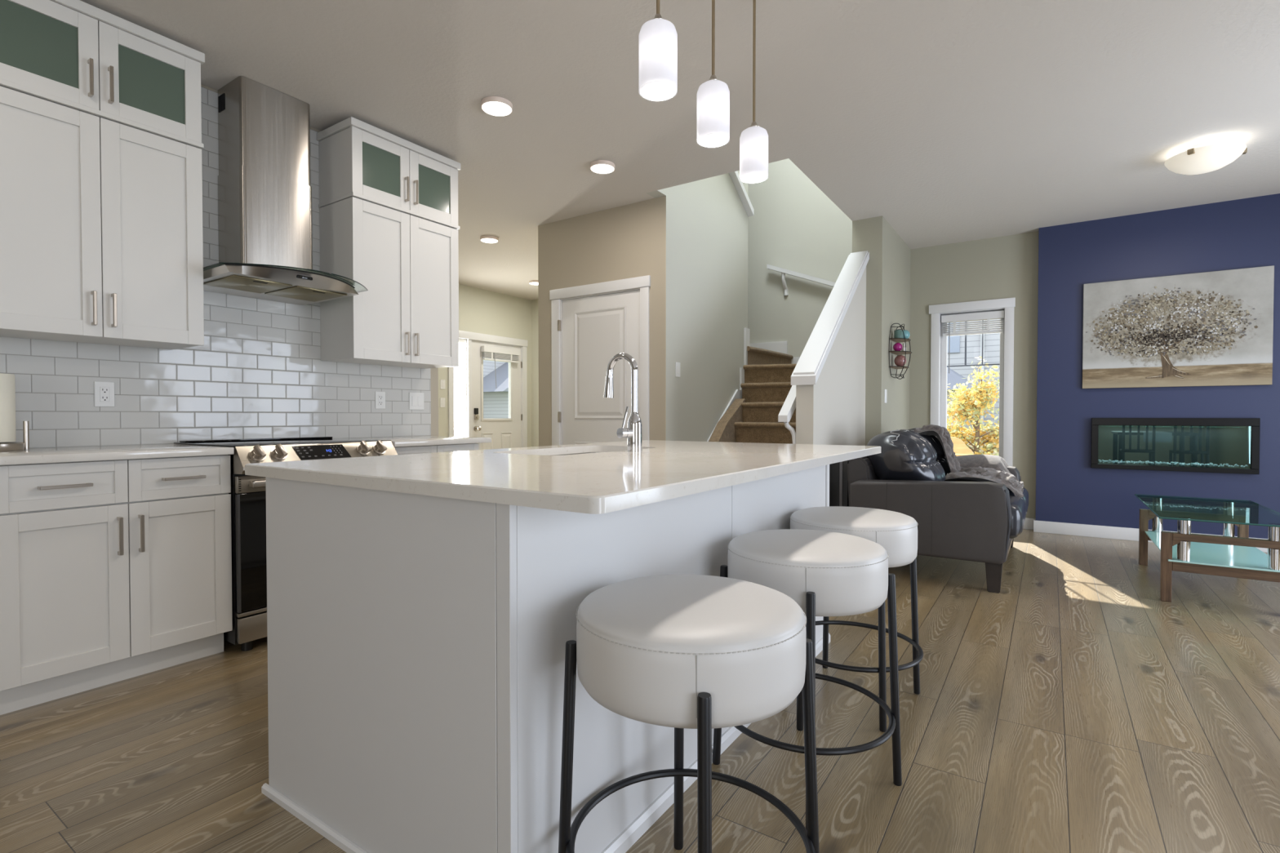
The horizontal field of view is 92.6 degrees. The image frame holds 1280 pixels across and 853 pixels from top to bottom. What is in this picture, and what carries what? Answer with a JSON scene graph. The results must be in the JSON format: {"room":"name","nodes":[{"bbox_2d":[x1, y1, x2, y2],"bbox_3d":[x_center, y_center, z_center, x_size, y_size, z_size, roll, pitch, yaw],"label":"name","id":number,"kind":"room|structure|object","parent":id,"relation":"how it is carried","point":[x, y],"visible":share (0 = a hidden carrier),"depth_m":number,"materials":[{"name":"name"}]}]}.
{"room":"open-plan kitchen","nodes":[
{"label":"open-plan kitchen","id":0,"kind":"room"},
{"bbox_2d":[200,84,438,435],"bbox_3d":[-3.271,-0.349,1.711,0.134,2.740,6.410,1,1,34],"label":"wall","id":1,"kind":"structure","parent":0,"point":[434,371],"depth_m":4.31,"materials":[{"name":"beige paint"}]},
{"bbox_2d":[0,85,204,349],"bbox_3d":[-2.350,-0.822,2.601,0.381,0.902,0.737,1,1,34],"label":"upper cabinet","id":2,"kind":"object","parent":1,"relation":"attached to","point":[101,241],"visible":1,"depth_m":2.50,"materials":[{"name":"white paint"}]},
{"bbox_2d":[0,0,204,148],"bbox_3d":[-2.350,-1.492,2.589,0.381,0.432,0.761,1,1,34],"label":"upper cabinet","id":3,"kind":"object","parent":1,"relation":"attached to","point":[78,55],"visible":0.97,"depth_m":2.51,"materials":[{"name":"white paint"}]},
{"bbox_2d":[0,86,431,448],"bbox_3d":[-2.174,-0.818,3.215,0.006,1.825,2.542,1,1,34],"label":"backsplash","id":4,"kind":"structure","parent":1,"relation":"attached to","point":[259,371],"depth_m":3.17,"materials":[{"name":"white tile"}]},
{"bbox_2d":[93,381,115,406],"bbox_3d":[-2.451,-0.148,2.800,0.009,0.115,0.072,1,1,34],"label":"wall outlet","id":5,"kind":"object","parent":4,"relation":"attached to","point":[104,392],"visible":1,"depth_m":2.80,"materials":[{"name":"white plastic"}]},
{"bbox_2d":[99,386,109,401],"bbox_3d":[-2.448,-0.148,2.798,0.002,0.068,0.034,1,1,34],"label":"receptacle","id":6,"kind":"object","parent":5,"relation":"attached to","point":[104,391],"depth_m":2.80,"materials":[{"name":"white plastic"}]},
{"bbox_2d":[375,391,385,408],"bbox_3d":[-1.677,-0.171,3.953,0.009,0.112,0.070,1,1,34],"label":"wall outlet","id":7,"kind":"object","parent":4,"relation":"attached to","point":[380,396],"visible":1,"depth_m":3.95,"materials":[{"name":"white plastic"}]},
{"bbox_2d":[377,395,382,405],"bbox_3d":[-1.675,-0.171,3.952,0.002,0.068,0.034,1,1,34],"label":"receptacle","id":8,"kind":"object","parent":7,"relation":"attached to","point":[380,397],"depth_m":3.95,"materials":[{"name":"white plastic"}]},
{"bbox_2d":[408,392,423,409],"bbox_3d":[-1.525,-0.173,4.180,0.008,0.117,0.116,1,1,34],"label":"light switch","id":9,"kind":"object","parent":4,"relation":"attached to","point":[415,399],"visible":1,"depth_m":4.17,"materials":[{"name":"white plastic"}]},
{"bbox_2d":[203,75,368,305],"bbox_3d":[-1.804,-1.214,3.121,0.701,1.056,0.726,1,1,34],"label":"range hood","id":10,"kind":"object","parent":1,"relation":"attached to","point":[265,231],"visible":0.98,"depth_m":3.12,"materials":[{"name":"silver metal"}]},
{"bbox_2d":[217,93,224,112],"bbox_3d":[-2.151,-1.664,3.144,0.065,0.080,0.003,1,1,34],"label":"vent grille","id":11,"kind":"object","parent":10,"relation":"attached to","point":[220,95],"depth_m":3.14,"materials":[{"name":"black"}]},
{"bbox_2d":[316,116,460,229],"bbox_3d":[-1.532,-1.512,3.809,0.381,0.432,0.761,1,1,34],"label":"upper cabinet","id":12,"kind":"object","parent":1,"relation":"attached to","point":[359,159],"visible":0.98,"depth_m":3.60,"materials":[{"name":"white paint"}]},
{"bbox_2d":[319,196,458,368],"bbox_3d":[-1.532,-0.842,3.820,0.381,0.902,0.737,1,1,34],"label":"upper cabinet","id":13,"kind":"object","parent":1,"relation":"attached to","point":[407,316],"visible":1,"depth_m":3.63,"materials":[{"name":"white paint"}]},
{"bbox_2d":[438,284,531,447],"bbox_3d":[-2.734,-0.446,7.364,0.150,2.740,4.200,1,1,34],"label":"wall","id":14,"kind":"structure","parent":0,"point":[482,311],"depth_m":8.28,"materials":[{"name":"beige paint"}]},
{"bbox_2d":[440,379,444,389],"bbox_3d":[-2.460,-0.525,7.630,0.008,0.118,0.075,1,1,34],"label":"light switch","id":15,"kind":"object","parent":14,"relation":"attached to","point":[442,381],"visible":1,"depth_m":7.62,"materials":[{"name":"white plastic"}]},
{"bbox_2d":[440,397,444,407],"bbox_3d":[-2.461,-0.297,7.631,0.008,0.118,0.075,1,1,34],"label":"light switch","id":16,"kind":"object","parent":14,"relation":"attached to","point":[442,399],"visible":1,"depth_m":7.62,"materials":[{"name":"white plastic"}]},
{"bbox_2d":[458,337,466,436],"bbox_3d":[-2.361,-0.115,7.881,0.060,2.060,0.285,1,1,34],"label":"window","id":17,"kind":"structure","parent":14,"relation":"in","point":[464,341],"depth_m":7.98,"materials":[{"name":"white paint"}]},
{"bbox_2d":[448,330,527,449],"bbox_3d":[-2.041,-0.164,8.287,0.180,2.145,1.407,1,1,34],"label":"door","id":18,"kind":"structure","parent":14,"relation":"in","point":[511,432],"depth_m":8.34,"materials":[{"name":"white paint"}]},
{"bbox_2d":[480,345,519,386],"bbox_3d":[-1.904,-0.796,8.400,0.070,0.565,0.655,1,1,34],"label":"window blind","id":19,"kind":"object","parent":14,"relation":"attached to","point":[491,353],"visible":1,"depth_m":8.35,"materials":[{"name":"white paint"}]},
{"bbox_2d":[0,528,1279,852],"bbox_3d":[-0.585,1.071,2.289,9.100,0.120,10.320,1,1,34],"label":"floor","id":20,"kind":"structure","parent":0,"point":[1071,707],"depth_m":1.97,"materials":[{"name":"brown wood"}]},
{"bbox_2d":[0,454,232,715],"bbox_3d":[-2.236,0.566,2.542,0.661,0.882,0.726,1,1,34],"label":"base cabinet","id":21,"kind":"object","parent":20,"relation":"on","point":[112,571],"visible":0.99,"depth_m":2.33,"materials":[{"name":"white paint"}]},
{"bbox_2d":[0,443,234,465],"bbox_3d":[-2.318,0.110,2.411,0.664,0.030,1.021,1,1,34],"label":"countertop","id":22,"kind":"structure","parent":21,"relation":"on","point":[68,454],"depth_m":2.38,"materials":[{"name":"white stone"}]},
{"bbox_2d":[0,373,29,451],"bbox_3d":[-2.541,-0.074,2.405,0.180,0.338,0.192,1,1,34],"label":"paper towel holder","id":23,"kind":"object","parent":22,"relation":"on","point":[7,388],"visible":1,"depth_m":2.40,"materials":[{"name":"white paper"}]},
{"bbox_2d":[173,436,397,651],"bbox_3d":[-1.779,0.532,3.135,0.728,0.929,0.768,1,1,34],"label":"range","id":24,"kind":"object","parent":20,"relation":"on","point":[248,492],"visible":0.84,"depth_m":2.72,"materials":[{"name":"silver metal"}]},
{"bbox_2d":[234,480,266,613],"bbox_3d":[-1.533,0.521,2.969,0.082,0.576,0.752,1,1,34],"label":"oven","id":25,"kind":"object","parent":24,"relation":"in","point":[250,495],"depth_m":2.70,"materials":[{"name":"silver metal"}]},
{"bbox_2d":[173,436,391,447],"bbox_3d":[-1.817,0.074,3.152,0.637,0.014,0.768,1,1,34],"label":"cooktop","id":26,"kind":"object","parent":24,"relation":"in","point":[305,441],"depth_m":3.04,"materials":[{"name":"black glass"}]},
{"bbox_2d":[394,443,479,454],"bbox_3d":[-1.431,0.545,3.744,0.661,0.882,0.630,1,1,34],"label":"base cabinet","id":27,"kind":"object","parent":20,"relation":"on","point":[467,446],"visible":0.1,"depth_m":3.57,"materials":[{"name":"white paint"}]},
{"bbox_2d":[353,435,491,447],"bbox_3d":[-1.408,0.087,3.751,0.684,0.030,0.683,1,1,34],"label":"countertop","id":28,"kind":"structure","parent":27,"relation":"on","point":[406,441],"depth_m":3.65,"materials":[{"name":"white stone"}]},
{"bbox_2d":[261,464,830,852],"bbox_3d":[-0.085,0.570,2.266,0.977,0.883,2.026,1,1,34],"label":"kitchen island","id":29,"kind":"object","parent":20,"relation":"on","point":[416,643],"visible":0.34,"depth_m":1.39,"materials":[{"name":"white wood"}]},
{"bbox_2d":[244,440,880,514],"bbox_3d":[-0.018,0.113,2.252,1.276,0.030,2.093,1,1,34],"label":"island countertop","id":30,"kind":"structure","parent":29,"relation":"on","point":[612,478],"depth_m":1.55,"materials":[{"name":"white stone"}]},
{"bbox_2d":[552,452,596,455],"bbox_3d":[-0.243,0.206,2.475,0.375,0.164,0.705,1,1,34],"label":"sink","id":31,"kind":"object","parent":30,"relation":"in","point":[584,452],"visible":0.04,"depth_m":2.71,"materials":[{"name":"silver metal"}]},
{"bbox_2d":[603,352,642,451],"bbox_3d":[-0.083,-0.098,2.392,0.175,0.385,0.106,1,1,34],"label":"kitchen faucet","id":32,"kind":"object","parent":30,"relation":"on","point":[633,432],"visible":1,"depth_m":2.37,"materials":[{"name":"silver metal"}]},
{"bbox_2d":[558,574,819,852],"bbox_3d":[0.099,0.684,1.226,0.493,0.690,0.493,-1,1,-30],"label":"bar stool","id":33,"kind":"object","parent":20,"relation":"on","point":[702,653],"visible":1,"depth_m":1.07,"materials":[{"name":"white leather"}]},
{"bbox_2d":[708,346,796,444],"bbox_3d":[0.939,0.001,5.801,2.010,1.900,2.462,1,1,34],"label":"staircase","id":34,"kind":"structure","parent":20,"relation":"on","point":[753,417],"depth_m":5.56,"materials":[{"name":"beige carpet"}]},
{"bbox_2d":[712,528,902,830],"bbox_3d":[0.483,0.674,1.792,0.493,0.690,0.493,-1,1,-45],"label":"bar stool","id":35,"kind":"object","parent":20,"relation":"on","point":[825,573],"visible":0.86,"depth_m":1.63,"materials":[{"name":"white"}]},
{"bbox_2d":[829,459,849,506],"bbox_3d":[1.516,0.573,4.503,0.140,0.800,0.448,1,1,34],"label":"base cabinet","id":36,"kind":"object","parent":20,"relation":"on","point":[838,480],"visible":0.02,"depth_m":4.32,"materials":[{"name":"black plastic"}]},
{"bbox_2d":[790,506,923,732],"bbox_3d":[0.792,0.666,2.293,0.492,0.690,0.492,-1,1,-35],"label":"bar stool","id":37,"kind":"object","parent":20,"relation":"on","point":[896,532],"visible":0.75,"depth_m":2.13,"materials":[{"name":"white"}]},
{"bbox_2d":[852,215,910,445],"bbox_3d":[2.290,-0.419,5.772,0.250,2.740,1.250,1,1,34],"label":"wall pier","id":38,"kind":"object","parent":20,"relation":"on","point":[888,265],"visible":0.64,"depth_m":5.27,"materials":[{"name":"beige paint"}]},
{"bbox_2d":[884,389,887,403],"bbox_3d":[2.133,-0.263,5.308,0.008,0.118,0.075,1,1,34],"label":"light switch","id":39,"kind":"object","parent":38,"relation":"attached to","point":[885,390],"visible":1,"depth_m":5.29,"materials":[{"name":"white plastic"}]},
{"bbox_2d":[888,323,911,379],"bbox_3d":[2.355,-0.675,5.489,0.156,0.488,0.376,1,1,34],"label":"wire rack","id":40,"kind":"object","parent":38,"relation":"attached to","point":[895,340],"visible":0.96,"depth_m":5.43,"materials":[{"name":"black metal"}]},
{"bbox_2d":[893,342,902,351],"bbox_3d":[2.291,-0.706,5.436,0.078,0.078,0.078,1,1,34],"label":"glass ball","id":41,"kind":"object","parent":40,"relation":"on","point":[897,346],"visible":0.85,"depth_m":5.41,"materials":[{"name":"pink"}]},
{"bbox_2d":[893,329,902,337],"bbox_3d":[2.307,-0.819,5.459,0.072,0.078,0.072,1,1,34],"label":"candle jar","id":42,"kind":"object","parent":40,"relation":"on","point":[897,333],"visible":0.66,"depth_m":5.43,"materials":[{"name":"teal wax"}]},
{"bbox_2d":[889,365,907,368],"bbox_3d":[2.340,-0.531,5.502,0.119,0.008,0.293,1,1,34],"label":"shelf","id":43,"kind":"object","parent":40,"relation":"attached to","point":[894,366],"depth_m":5.42,"materials":[{"name":"brown wood"}]},
{"bbox_2d":[889,338,909,342],"bbox_3d":[2.346,-0.776,5.494,0.135,0.008,0.332,1,1,34],"label":"shelf","id":44,"kind":"object","parent":40,"relation":"attached to","point":[898,340],"depth_m":5.45,"materials":[{"name":"brown wood"}]},
{"bbox_2d":[893,355,906,366],"bbox_3d":[2.325,-0.587,5.463,0.104,0.104,0.104,1,1,34],"label":"glass ball","id":45,"kind":"object","parent":40,"relation":"on","point":[899,360],"visible":0.91,"depth_m":5.43,"materials":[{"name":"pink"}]},
{"bbox_2d":[889,351,911,355],"bbox_3d":[2.351,-0.663,5.493,0.145,0.008,0.358,1,1,34],"label":"shelf","id":46,"kind":"object","parent":40,"relation":"attached to","point":[895,353],"depth_m":5.49,"materials":[{"name":"brown wood"}]},
{"bbox_2d":[901,343,905,351],"bbox_3d":[2.377,-0.708,5.510,0.042,0.080,0.042,1,1,34],"label":"glass bottle","id":47,"kind":"object","parent":40,"relation":"on","point":[904,344],"visible":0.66,"depth_m":5.50,"materials":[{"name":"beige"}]},
{"bbox_2d":[902,329,910,338],"bbox_3d":[2.391,-0.828,5.529,0.092,0.092,0.092,1,1,34],"label":"glass ball","id":48,"kind":"object","parent":40,"relation":"on","point":[907,334],"visible":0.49,"depth_m":5.49,"materials":[{"name":"teal glass"}]},
{"bbox_2d":[847,427,1028,593],"bbox_3d":[2.224,0.494,4.489,1.034,0.958,1.662,1,1,34],"label":"leather sofa","id":49,"kind":"object","parent":20,"relation":"on","point":[959,519],"visible":0.8,"depth_m":3.79,"materials":[{"name":"grey leather"}]},
{"bbox_2d":[866,430,945,480],"bbox_3d":[1.879,0.214,4.325,0.487,0.380,0.640,1,1,34],"label":"cushion","id":50,"kind":"object","parent":49,"relation":"on","point":[904,455],"depth_m":4.11,"materials":[{"name":"grey leather"}]},
{"bbox_2d":[907,428,950,475],"bbox_3d":[2.242,0.204,4.867,0.487,0.382,0.645,1,1,34],"label":"cushion","id":51,"kind":"object","parent":49,"relation":"on","point":[941,458],"depth_m":4.63,"materials":[{"name":"grey leather"}]},
{"bbox_2d":[913,424,1024,497],"bbox_3d":[2.528,0.258,4.700,0.750,0.550,1.085,1,1,34],"label":"fur throw","id":52,"kind":"object","parent":49,"relation":"on","point":[982,468],"visible":0.94,"depth_m":4.56,"materials":[{"name":"grey fur"}]},
{"bbox_2d":[1007,487,1028,513],"bbox_3d":[2.475,0.565,4.717,0.870,0.227,0.655,1,1,34],"label":"seat cushion","id":53,"kind":"object","parent":49,"relation":"on","point":[1025,498],"depth_m":4.38,"materials":[{"name":"grey leather"}]},
{"bbox_2d":[1009,494,1026,538],"bbox_3d":[2.108,0.573,4.171,0.870,0.230,0.650,1,1,34],"label":"seat cushion","id":54,"kind":"object","parent":49,"relation":"on","point":[1018,507],"depth_m":3.71,"materials":[{"name":"grey leather"}]},
{"bbox_2d":[1134,493,1279,602],"bbox_3d":[3.468,0.741,3.732,0.606,0.490,1.210,1,1,34],"label":"coffee table","id":55,"kind":"object","parent":20,"relation":"on","point":[1227,555],"visible":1,"depth_m":3.45,"materials":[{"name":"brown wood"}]},
{"bbox_2d":[1144,530,1279,572],"bbox_3d":[3.482,0.748,3.753,0.500,0.009,1.090,1,1,34],"label":"shelf","id":56,"kind":"object","parent":55,"relation":"attached to","point":[1202,555],"depth_m":3.48,"materials":[{"name":"clear glass"}]},
{"bbox_2d":[537,170,748,446],"bbox_3d":[0.038,-1.697,5.641,1.330,5.300,1.660,1,1,34],"label":"wall","id":57,"kind":"structure","parent":0,"point":[706,220],"depth_m":5.12,"materials":[{"name":"grey paint"}]},
{"bbox_2d":[549,275,650,445],"bbox_3d":[-0.333,-0.110,5.100,1.034,2.146,0.096,1,1,34],"label":"door","id":58,"kind":"structure","parent":57,"relation":"in","point":[589,331],"depth_m":5.08,"materials":[{"name":"white paint"}]},
{"bbox_2d":[675,362,679,377],"bbox_3d":[0.301,-0.451,4.853,0.008,0.115,0.072,1,1,34],"label":"light switch","id":59,"kind":"object","parent":57,"relation":"attached to","point":[677,364],"visible":1,"depth_m":4.84,"materials":[{"name":"white plastic"}]},
{"bbox_2d":[706,327,750,441],"bbox_3d":[0.726,-0.044,5.482,0.019,1.800,1.215,1,1,34],"label":"baseboard","id":60,"kind":"structure","parent":57,"relation":"attached to","point":[738,393],"depth_m":5.83,"materials":[{"name":"white paint"}]},
{"bbox_2d":[728,170,754,216],"bbox_3d":[0.782,-2.409,5.490,0.059,0.750,1.060,1,1,34],"label":"handrail","id":61,"kind":"object","parent":57,"relation":"attached to","point":[735,175],"visible":0.36,"depth_m":5.75,"materials":[{"name":"white paint"}]},
{"bbox_2d":[80,0,1279,300],"bbox_3d":[-0.591,-1.878,2.230,9.400,0.300,10.600,1,1,34],"label":"ceiling","id":62,"kind":"structure","parent":0,"point":[948,122],"depth_m":3.23,"materials":[{"name":"white paint"}]},
{"bbox_2d":[480,235,498,243],"bbox_3d":[-1.429,-1.775,5.804,0.168,0.026,0.168,1,1,34],"label":"recessed light","id":63,"kind":"object","parent":62,"relation":"in","point":[486,238],"visible":1,"depth_m":5.76,"materials":[{"name":"beige plastic"}]},
{"bbox_2d":[480,238,497,243],"bbox_3d":[-1.429,-1.766,5.804,0.158,0.008,0.158,1,1,34],"label":"diffuser","id":64,"kind":"object","parent":63,"relation":"attached to","point":[485,240],"depth_m":5.79,"materials":[{"name":"white plastic"}]},
{"bbox_2d":[480,96,512,115],"bbox_3d":[-0.775,-1.733,3.313,0.168,0.026,0.168,1,1,34],"label":"recessed light","id":65,"kind":"object","parent":62,"relation":"in","point":[493,105],"visible":1,"depth_m":3.29,"materials":[{"name":"beige"}]},
{"bbox_2d":[528,280,537,284],"bbox_3d":[-1.310,-1.807,7.686,0.168,0.026,0.168,1,1,34],"label":"recessed light","id":66,"kind":"object","parent":62,"relation":"in","point":[531,282],"visible":0.71,"depth_m":7.63,"materials":[{"name":"beige plastic"}]},
{"bbox_2d":[590,160,614,173],"bbox_3d":[-0.252,-1.746,4.119,0.168,0.026,0.168,1,1,34],"label":"recessed light","id":67,"kind":"object","parent":62,"relation":"in","point":[602,166],"visible":1,"depth_m":4.08,"materials":[{"name":"beige plastic"}]},
{"bbox_2d":[591,164,613,173],"bbox_3d":[-0.252,-1.737,4.119,0.158,0.008,0.158,1,1,34],"label":"diffuser","id":68,"kind":"object","parent":67,"relation":"attached to","point":[597,168],"depth_m":4.11,"materials":[{"name":"white"}]},
{"bbox_2d":[639,0,677,101],"bbox_3d":[0.053,-1.349,1.780,0.113,0.742,0.113,1,1,34],"label":"pendant light","id":69,"kind":"object","parent":62,"relation":"hanging from","point":[658,37],"visible":1,"depth_m":1.74,"materials":[{"name":"white glass"}]},
{"bbox_2d":[696,0,729,147],"bbox_3d":[0.252,-1.354,2.098,0.113,0.742,0.113,1,1,34],"label":"pendant light","id":70,"kind":"object","parent":62,"relation":"hanging from","point":[713,117],"visible":1,"depth_m":2.06,"materials":[{"name":"white glass"}]},
{"bbox_2d":[739,0,768,183],"bbox_3d":[0.454,-1.360,2.430,0.113,0.742,0.113,1,1,34],"label":"pendant light","id":71,"kind":"object","parent":62,"relation":"hanging from","point":[753,140],"visible":1,"depth_m":2.40,"materials":[{"name":"white glass"}]},
{"bbox_2d":[1164,141,1247,174],"bbox_3d":[3.554,-1.682,3.850,0.385,0.147,0.380,1,1,34],"label":"flush ceiling light","id":72,"kind":"object","parent":62,"relation":"attached to","point":[1207,157],"visible":1,"depth_m":3.77,"materials":[{"name":"beige glass"}]},
{"bbox_2d":[795,266,866,445],"bbox_3d":[1.501,-0.227,4.715,0.120,2.392,1.390,1,1,34],"label":"wall","id":73,"kind":"structure","parent":0,"point":[831,411],"depth_m":4.66,"materials":[{"name":"grey paint"}]},
{"bbox_2d":[777,385,795,444],"bbox_3d":[1.363,-0.498,4.701,0.100,1.335,1.360,1,1,34],"label":"handrail","id":74,"kind":"object","parent":73,"relation":"attached to","point":[786,412],"visible":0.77,"depth_m":4.20,"materials":[{"name":"white paint"}]},
{"bbox_2d":[791,250,869,385],"bbox_3d":[1.491,-0.892,4.688,0.170,1.206,1.422,1,1,34],"label":"cap","id":75,"kind":"object","parent":73,"relation":"on","point":[809,366],"visible":1,"depth_m":4.53,"materials":[{"name":"white paint"}]},
{"bbox_2d":[531,158,1279,538],"bbox_3d":[1.738,-1.716,6.794,8.190,5.300,0.170,1,1,34],"label":"wall","id":76,"kind":"structure","parent":0,"point":[1244,233],"depth_m":5.31,"materials":[{"name":"blue paint"}]},
{"bbox_2d":[750,341,799,364],"bbox_3d":[1.641,-0.779,6.800,1.940,0.345,0.015,1,1,34],"label":"baseboard","id":77,"kind":"structure","parent":76,"relation":"attached to","point":[778,346],"depth_m":6.86,"materials":[{"name":"white paint"}]},
{"bbox_2d":[766,264,835,295],"bbox_3d":[1.921,-1.562,6.559,1.140,0.490,0.118,1,1,34],"label":"handrail","id":78,"kind":"object","parent":76,"relation":"attached to","point":[783,271],"visible":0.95,"depth_m":6.67,"materials":[{"name":"white paint"}]},
{"bbox_2d":[1033,518,1267,552],"bbox_3d":[4.374,0.911,5.073,1.865,0.105,0.128,1,1,34],"label":"baseboard","id":79,"kind":"structure","parent":76,"relation":"attached to","point":[1042,526],"depth_m":5.31,"materials":[{"name":"white paint"}]},
{"bbox_2d":[1090,417,1260,474],"bbox_3d":[4.363,0.146,5.044,1.039,0.432,0.163,1,1,34],"label":"electric fireplace","id":80,"kind":"object","parent":76,"relation":"attached to","point":[1202,445],"visible":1,"depth_m":5.04,"materials":[{"name":"black glass"}]},
{"bbox_2d":[1082,265,1274,388],"bbox_3d":[4.334,-0.776,4.987,1.173,0.904,0.037,1,1,34],"label":"tree painting","id":81,"kind":"object","parent":76,"relation":"attached to","point":[1215,328],"visible":1,"depth_m":4.94,"materials":[{"name":"paint"}]},
{"bbox_2d":[909,231,1039,518],"bbox_3d":[4.506,-0.408,5.136,4.140,2.740,0.160,1,1,34],"label":"wall","id":82,"kind":"structure","parent":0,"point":[1003,267],"depth_m":5.80,"materials":[{"name":"beige paint"}]},
{"bbox_2d":[928,297,1015,466],"bbox_3d":[3.225,-0.338,5.966,0.734,1.732,0.159,1,1,34],"label":"window","id":83,"kind":"structure","parent":82,"relation":"attached to","point":[939,343],"depth_m":5.86,"materials":[{"name":"white paint"}]},
{"bbox_2d":[946,320,999,367],"bbox_3d":[3.260,-0.828,5.988,0.457,0.470,0.006,1,1,34],"label":"grille","id":84,"kind":"object","parent":83,"relation":"attached to","point":[982,364],"depth_m":6.02,"materials":[{"name":"grey"}]},
{"bbox_2d":[941,310,1004,373],"bbox_3d":[3.221,-0.809,5.936,0.537,0.575,0.070,1,1,34],"label":"window blind","id":85,"kind":"object","parent":82,"relation":"attached to","point":[988,316],"visible":0.99,"depth_m":5.92,"materials":[{"name":"white paint"}]},
{"bbox_2d":[1022,517,1033,529],"bbox_3d":[2.838,0.905,5.422,1.075,0.105,1.260,1,1,34],"label":"baseboard","id":86,"kind":"structure","parent":82,"relation":"attached to","point":[1028,522],"depth_m":5.66,"materials":[{"name":"white paint"}]},
{"label":"outside","id":87,"kind":"structure","parent":0,"visible":0},
{"bbox_3d":[4.067,1.001,6.983,5.000,0.100,2.300,1,1,34],"label":"deck","id":88,"kind":"object","parent":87,"visible":0},
{"bbox_2d":[950,436,973,456],"bbox_3d":[3.721,0.530,7.623,0.805,0.820,0.408,1,1,34],"label":"wooden bench","id":89,"kind":"object","parent":88,"relation":"on","point":[960,448],"visible":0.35,"depth_m":7.31,"materials":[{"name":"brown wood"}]},
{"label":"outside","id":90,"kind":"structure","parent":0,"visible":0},
{"bbox_3d":[-3.401,1.299,26.383,85.000,0.800,80.000,1,1,34],"label":"ground","id":91,"kind":"structure","parent":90,"visible":0},
{"bbox_2d":[453,342,508,436],"bbox_3d":[-9.881,-3.318,30.287,9.800,8.300,14.600,1,1,34],"label":"house","id":92,"kind":"structure","parent":91,"relation":"on","point":[495,399],"depth_m":28.62,"materials":[{"name":"white"}]},
{"bbox_2d":[946,367,977,437],"bbox_3d":[6.370,-0.093,15.655,4.350,3.750,3.700,1,1,34],"label":"garage","id":93,"kind":"structure","parent":91,"relation":"on","point":[953,378],"depth_m":13.48,"materials":[{"name":"grey paint"}]},
{"bbox_2d":[946,355,999,455],"bbox_3d":[5.136,0.417,9.313,1.550,2.948,1.433,0,1,-18],"label":"autumn tree","id":94,"kind":"object","parent":91,"relation":"on","point":[977,400],"visible":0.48,"depth_m":9.16,"materials":[{"name":"yellow plant"}]},
{"bbox_2d":[946,319,999,437],"bbox_3d":[14.127,-3.802,20.565,12.500,11.000,10.800,1,1,34],"label":"house","id":95,"kind":"structure","parent":91,"relation":"on","point":[991,354],"depth_m":17.55,"materials":[{"name":"white"}]},
{"bbox_2d":[964,437,998,454],"bbox_3d":[6.313,1.035,10.246,7.500,1.680,0.120,1,1,34],"label":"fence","id":96,"kind":"object","parent":91,"relation":"on","point":[971,446],"visible":0.02,"depth_m":10.50,"materials":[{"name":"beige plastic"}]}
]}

